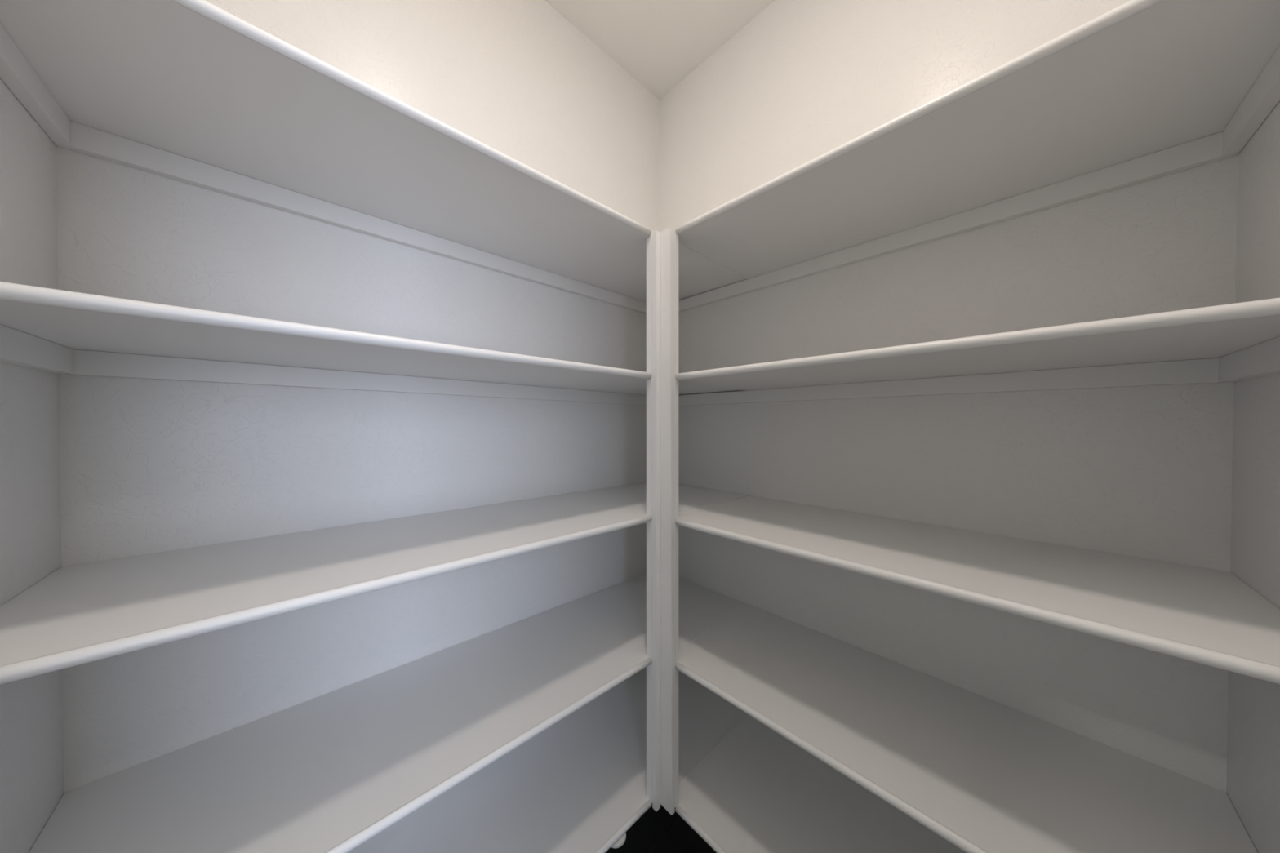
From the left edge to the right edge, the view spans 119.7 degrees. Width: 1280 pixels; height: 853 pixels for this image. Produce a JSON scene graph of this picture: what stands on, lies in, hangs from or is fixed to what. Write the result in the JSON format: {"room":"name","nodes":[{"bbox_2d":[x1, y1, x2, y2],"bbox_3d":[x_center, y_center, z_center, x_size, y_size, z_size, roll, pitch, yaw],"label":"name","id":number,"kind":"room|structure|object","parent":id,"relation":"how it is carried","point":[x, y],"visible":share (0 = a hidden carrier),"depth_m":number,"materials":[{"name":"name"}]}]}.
{"room":"food storage area","nodes":[
{"label":"food storage area","id":0,"kind":"room"},
{"bbox_2d":[0,77,64,852],"bbox_3d":[-0.721,0.006,0.264,0.100,2.978,0.996,0,1,-44],"label":"wall","id":1,"kind":"structure","parent":0,"point":[32,779],"depth_m":0.58,"materials":[{"name":"white paint"}]},
{"bbox_2d":[56,0,658,792],"bbox_3d":[-0.507,-0.002,1.224,1.734,2.978,0.100,0,1,-44],"label":"wall","id":2,"kind":"structure","parent":0,"point":[148,466],"depth_m":0.94,"materials":[{"name":"white paint"}]},
{"bbox_2d":[0,281,742,405],"bbox_3d":[-0.309,-0.123,1.016,1.533,0.069,0.470,0,1,-44],"label":"wall shelf","id":3,"kind":"object","parent":2,"relation":"attached to","point":[58,331],"visible":0.92,"depth_m":0.69,"materials":[{"name":"white paint"}]},
{"bbox_2d":[0,0,747,314],"bbox_3d":[-0.308,-0.526,1.012,1.533,0.064,0.470,0,1,-44],"label":"wall shelf","id":4,"kind":"object","parent":2,"relation":"attached to","point":[193,92],"visible":0.93,"depth_m":0.69,"materials":[{"name":"white paint"}]},
{"bbox_2d":[0,482,750,684],"bbox_3d":[-0.311,0.283,1.020,1.533,0.070,0.470,0,1,-44],"label":"wall shelf","id":5,"kind":"object","parent":2,"relation":"attached to","point":[78,614],"visible":0.96,"depth_m":0.64,"materials":[{"name":"white paint"}]},
{"bbox_2d":[29,573,747,852],"bbox_3d":[-0.312,0.691,1.024,1.533,0.074,0.470,0,1,-44],"label":"wall shelf","id":6,"kind":"object","parent":2,"relation":"attached to","point":[331,772],"visible":0.91,"depth_m":0.76,"materials":[{"name":"white paint"}]},
{"bbox_2d":[347,666,746,852],"bbox_3d":[-0.313,1.105,1.028,1.533,0.065,0.470,0,1,-44],"label":"wall shelf","id":7,"kind":"object","parent":2,"relation":"attached to","point":[579,784],"visible":0.73,"depth_m":1.11,"materials":[{"name":"white paint"}]},
{"bbox_2d":[610,831,626,848],"bbox_3d":[-0.065,1.097,0.998,0.054,0.010,0.054,0,1,-44],"label":"disc","id":8,"kind":"object","parent":7,"relation":"attached to","point":[621,840],"visible":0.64,"depth_m":0.98,"materials":[{"name":"white plastic"}]},
{"bbox_2d":[646,227,678,815],"bbox_3d":[0.064,0.274,1.059,0.056,1.639,0.083,0,1,-44],"label":"post","id":9,"kind":"object","parent":7,"relation":"attached to","point":[662,248],"visible":0.98,"depth_m":1.05,"materials":[{"name":"white paint"}]},
{"bbox_2d":[544,0,774,99],"bbox_3d":[0.028,-1.524,0.652,1.734,0.080,1.639,0,1,-44],"label":"ceiling","id":10,"kind":"structure","parent":0,"point":[659,43],"depth_m":1.40,"materials":[{"name":"white paint"}]},
{"bbox_2d":[604,803,716,852],"bbox_3d":[0.632,1.534,-0.839,2.944,0.052,4.686,0,1,-44],"label":"floor","id":11,"kind":"structure","parent":0,"point":[659,831],"depth_m":1.34,"materials":[{"name":"grey tile"}]},
{"bbox_2d":[658,0,1237,792],"bbox_3d":[0.616,0.001,1.230,0.100,2.978,1.439,0,1,-44],"label":"wall","id":12,"kind":"structure","parent":0,"point":[1144,472],"depth_m":0.95,"materials":[{"name":"white paint"}]},
{"bbox_2d":[675,714,966,852],"bbox_3d":[0.417,1.100,1.042,0.457,0.064,1.419,0,1,-44],"label":"wall shelf","id":13,"kind":"object","parent":12,"relation":"attached to","point":[756,790],"visible":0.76,"depth_m":1.04,"materials":[{"name":"white paint"}]},
{"bbox_2d":[675,604,1257,852],"bbox_3d":[0.418,0.696,1.038,0.457,0.065,1.419,0,1,-44],"label":"wall shelf","id":14,"kind":"object","parent":12,"relation":"attached to","point":[984,775],"visible":0.91,"depth_m":0.76,"materials":[{"name":"white paint"}]},
{"bbox_2d":[673,0,1279,312],"bbox_3d":[0.421,-0.523,1.026,0.457,0.066,1.419,0,1,-44],"label":"wall shelf","id":15,"kind":"object","parent":12,"relation":"attached to","point":[1140,91],"visible":0.95,"depth_m":0.70,"materials":[{"name":"white paint"}]},
{"bbox_2d":[675,495,1279,684],"bbox_3d":[0.419,0.290,1.034,0.457,0.065,1.419,0,1,-44],"label":"wall shelf","id":16,"kind":"object","parent":12,"relation":"attached to","point":[1211,617],"visible":0.91,"depth_m":0.65,"materials":[{"name":"white paint"}]},
{"bbox_2d":[675,297,1279,405],"bbox_3d":[0.420,-0.116,1.030,0.457,0.066,1.419,0,1,-44],"label":"wall shelf","id":17,"kind":"object","parent":12,"relation":"attached to","point":[1237,341],"visible":0.92,"depth_m":0.70,"materials":[{"name":"white paint"}]},
{"bbox_2d":[1226,100,1279,852],"bbox_3d":[0.751,0.010,0.297,1.191,2.978,0.100,0,1,-44],"label":"wall","id":18,"kind":"structure","parent":0,"point":[1253,735],"depth_m":0.60,"materials":[{"name":"white paint"}]}
]}

